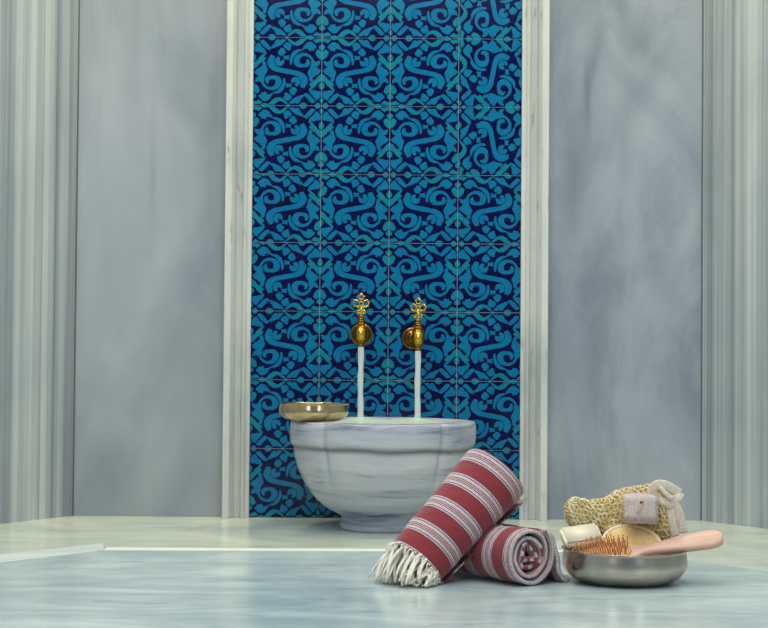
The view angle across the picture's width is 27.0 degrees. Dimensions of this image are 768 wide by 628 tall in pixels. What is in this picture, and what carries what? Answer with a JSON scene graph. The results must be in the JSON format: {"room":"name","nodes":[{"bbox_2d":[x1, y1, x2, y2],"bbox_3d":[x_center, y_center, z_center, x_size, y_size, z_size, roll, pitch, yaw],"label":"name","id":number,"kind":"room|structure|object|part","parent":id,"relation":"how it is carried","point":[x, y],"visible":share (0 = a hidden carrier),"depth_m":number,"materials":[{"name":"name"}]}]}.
{"room":"spa","nodes":[
{"label":"spa","id":0,"kind":"room"},
{"bbox_2d":[0,0,78,523],"bbox_3d":[-1.493,-0.837,3.880,0.120,2.800,2.006,0,-2,33],"label":"wall","id":1,"kind":"structure","parent":0,"point":[39,38],"depth_m":4.54,"materials":[{"name":"stone"}]},
{"bbox_2d":[72,0,79,514],"bbox_3d":[-0.893,-0.813,4.683,0.004,2.798,0.004,0,-1,0],"label":"trim","id":2,"kind":"structure","parent":1,"relation":"attached to","point":[79,0],"depth_m":4.67,"materials":[{"name":"grey stone"}]},
{"bbox_2d":[0,516,767,570],"bbox_3d":[-0.004,0.566,1.369,4.400,0.100,6.965,0,-1,0],"label":"floor","id":3,"kind":"structure","parent":0,"point":[743,546],"depth_m":4.21,"materials":[{"name":"stone"}]},
{"bbox_2d":[290,417,475,532],"bbox_3d":[-0.004,0.439,4.382,0.510,0.296,0.510,0,-1,0],"label":"basin","id":4,"kind":"object","parent":3,"relation":"on","point":[377,477],"visible":0.87,"depth_m":4.19,"materials":[{"name":"white stone"}]},
{"bbox_2d":[279,402,348,421],"bbox_3d":[-0.189,0.265,4.316,0.192,0.048,0.192,0,-1,0],"label":"metal bowl","id":5,"kind":"object","parent":4,"relation":"on","point":[291,411],"visible":1,"depth_m":4.24,"materials":[{"name":"gold metal"}]},
{"bbox_2d":[329,417,443,423],"bbox_3d":[-0.002,0.296,4.385,0.407,0.013,0.407,0,-1,0],"label":"water","id":6,"kind":"object","parent":4,"relation":"in","point":[358,420],"visible":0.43,"depth_m":4.48,"materials":[{"name":"white liquid"}]},
{"bbox_2d":[0,543,767,627],"bbox_3d":[-0.004,0.440,0.927,2.500,0.129,4.074,0,-1,0],"label":"platform","id":7,"kind":"object","parent":3,"relation":"on","point":[83,586],"visible":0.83,"depth_m":2.31,"materials":[{"name":"white stone"}]},
{"bbox_2d":[368,448,526,586],"bbox_3d":[0.101,0.312,2.493,0.254,0.202,0.120,1,-2,-34],"label":"rolled towel","id":8,"kind":"object","parent":7,"relation":"on","point":[480,492],"visible":0.99,"depth_m":2.46,"materials":[{"name":"fabric"}]},
{"bbox_2d":[456,524,569,584],"bbox_3d":[0.187,0.372,2.522,0.133,0.086,0.190,1,-2,-36],"label":"rolled towel","id":9,"kind":"object","parent":7,"relation":"on","point":[504,552],"visible":0.83,"depth_m":2.45,"materials":[{"name":"fabric"}]},
{"bbox_2d":[561,544,687,586],"bbox_3d":[0.375,0.390,2.491,0.196,0.052,0.196,0,-1,0],"label":"metal bowl","id":10,"kind":"object","parent":7,"relation":"on","point":[597,569],"visible":0.79,"depth_m":2.41,"materials":[{"name":"metal"}]},
{"bbox_2d":[560,523,602,548],"bbox_3d":[0.307,0.346,2.491,0.063,0.039,0.037,1,-1,-8],"label":"soap bar","id":11,"kind":"object","parent":10,"relation":"on","point":[569,536],"visible":0.98,"depth_m":2.48,"materials":[{"name":"white wax"}]},
{"bbox_2d":[564,480,687,540],"bbox_3d":[0.380,0.317,2.527,0.197,0.113,0.062,0,-1,0],"label":"loofah","id":12,"kind":"object","parent":10,"relation":"on","point":[606,512],"visible":0.7,"depth_m":2.51,"materials":[{"name":"plant"}]},
{"bbox_2d":[602,524,660,555],"bbox_3d":[0.386,0.358,2.489,0.097,0.059,0.036,1,-1,-7],"label":"pad","id":13,"kind":"object","parent":10,"relation":"in","point":[636,535],"visible":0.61,"depth_m":2.49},
{"bbox_2d":[623,492,658,523],"bbox_3d":[0.401,0.303,2.491,0.058,0.054,0.038,1,-2,-36],"label":"stone","id":14,"kind":"object","parent":13,"relation":"on","point":[638,508],"visible":1,"depth_m":2.48,"materials":[{"name":"grey stone"}]},
{"bbox_2d":[572,530,722,555],"bbox_3d":[0.406,0.364,2.465,0.235,0.060,0.055,0,-1,-1],"label":"hairbrush","id":15,"kind":"object","parent":10,"relation":"in","point":[708,539],"visible":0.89,"depth_m":2.46,"materials":[{"name":"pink wood"}]},
{"bbox_2d":[582,544,631,555],"bbox_3d":[0.337,0.369,2.464,0.090,0.006,0.043,-9,30,0],"label":"cushion","id":16,"kind":"object","parent":15,"relation":"on","point":[624,550],"depth_m":2.46,"materials":[{"name":"orange rubber"}]},
{"bbox_3d":[0.406,0.364,2.468,0.236,0.015,0.053,-9,30,0],"label":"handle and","id":17,"kind":"part","parent":15,"relation":"part of","materials":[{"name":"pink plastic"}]},
{"bbox_2d":[73,0,701,520],"bbox_3d":[0.020,-0.804,4.745,1.826,2.800,0.120,0,-1,0],"label":"wall","id":18,"kind":"structure","parent":0,"point":[152,126],"depth_m":4.67,"materials":[{"name":"grey stone"}]},
{"bbox_2d":[221,0,253,517],"bbox_3d":[-0.419,-0.810,4.662,0.077,2.798,0.045,0,-1,0],"label":"trim","id":19,"kind":"structure","parent":18,"relation":"attached to","point":[240,13],"depth_m":4.64,"materials":[{"name":"white stone"}]},
{"bbox_2d":[249,0,521,518],"bbox_3d":[0.011,-0.806,4.680,0.783,2.799,0.009,0,-1,0],"label":"tile panel","id":20,"kind":"object","parent":18,"relation":"attached to","point":[387,133],"visible":0.83,"depth_m":4.66,"materials":[{"name":"blue tile"}]},
{"bbox_2d":[350,293,372,346],"bbox_3d":[-0.065,0.017,4.599,0.065,0.154,0.116,0,-1,0],"label":"tap","id":21,"kind":"object","parent":20,"relation":"attached to","point":[361,334],"visible":1,"depth_m":4.56,"materials":[{"name":"gold metal"}]},
{"bbox_2d":[357,347,363,416],"bbox_3d":[-0.067,0.196,4.562,0.023,0.205,0.022,0,-1,0],"label":"water stream","id":22,"kind":"object","parent":21,"relation":"attached to","point":[360,378],"visible":0.96,"depth_m":4.55,"materials":[{"name":"white liquid"}]},
{"bbox_2d":[354,322,367,346],"bbox_3d":[-0.066,0.058,4.588,0.038,0.070,0.084,0,-1,0],"label":"spout","id":23,"kind":"object","parent":21,"relation":"on","point":[361,328],"depth_m":4.55,"materials":[{"name":"gold metal"}]},
{"bbox_3d":[-0.065,0.012,4.566,0.024,0.022,0.024,0,-1,0],"label":"stem","id":24,"kind":"part","parent":21,"relation":"part of","materials":[{"name":"gold metal"}]},
{"bbox_3d":[-0.066,0.057,4.548,0.019,0.034,0.016,0,-1,0],"label":"plate","id":25,"kind":"part","parent":21,"relation":"part of","materials":[{"name":"gold metal"}]},
{"bbox_3d":[-0.065,-0.028,4.567,0.048,0.068,0.006,1,-1,-9],"label":"openwork handle","id":26,"kind":"part","parent":21,"relation":"part of","materials":[{"name":"gold metal"}]},
{"bbox_2d":[402,297,425,350],"bbox_3d":[0.086,0.029,4.599,0.068,0.153,0.116,0,-1,0],"label":"tap","id":27,"kind":"object","parent":20,"relation":"attached to","point":[412,337],"visible":1,"depth_m":4.56,"materials":[{"name":"gold metal"}]},
{"bbox_2d":[414,351,420,417],"bbox_3d":[0.096,0.202,4.561,0.023,0.195,0.022,0,-1,0],"label":"water stream","id":28,"kind":"object","parent":27,"relation":"attached to","point":[417,381],"visible":1,"depth_m":4.55,"materials":[{"name":"white liquid"}]},
{"bbox_2d":[411,326,424,350],"bbox_3d":[0.096,0.070,4.588,0.039,0.070,0.085,0,-1,0],"label":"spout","id":29,"kind":"object","parent":27,"relation":"on","point":[417,334],"depth_m":4.55,"materials":[{"name":"gold metal"}]},
{"bbox_3d":[0.097,0.023,4.566,0.024,0.022,0.024,0,-1,0],"label":"stem","id":30,"kind":"part","parent":27,"relation":"part of","materials":[{"name":"gold metal"}]},
{"bbox_3d":[0.098,-0.015,4.567,0.048,0.066,0.006,0,-1,21],"label":"openwork handle","id":31,"kind":"part","parent":27,"relation":"part of","materials":[{"name":"gold metal"}]},
{"bbox_3d":[0.097,0.068,4.548,0.019,0.034,0.016,0,-1,0],"label":"plate","id":32,"kind":"part","parent":27,"relation":"part of","materials":[{"name":"gold metal"}]},
{"bbox_2d":[519,0,549,520],"bbox_3d":[0.443,-0.803,4.662,0.078,2.798,0.045,0,-1,0],"label":"trim","id":33,"kind":"structure","parent":18,"relation":"attached to","point":[535,98],"depth_m":4.64,"materials":[{"name":"white stone"}]},
{"bbox_2d":[702,0,767,528],"bbox_3d":[1.519,-0.811,3.953,0.120,2.800,1.873,1,-2,-35],"label":"wall","id":34,"kind":"structure","parent":0,"point":[735,35],"depth_m":4.56,"materials":[{"name":"stone"}]},
{"bbox_2d":[700,0,703,520],"bbox_3d":[0.933,-0.799,4.683,0.004,2.798,0.004,0,-1,0],"label":"trim","id":35,"kind":"structure","parent":34,"relation":"attached to","point":[702,0],"depth_m":4.67,"materials":[{"name":"grey stone"}]}
]}

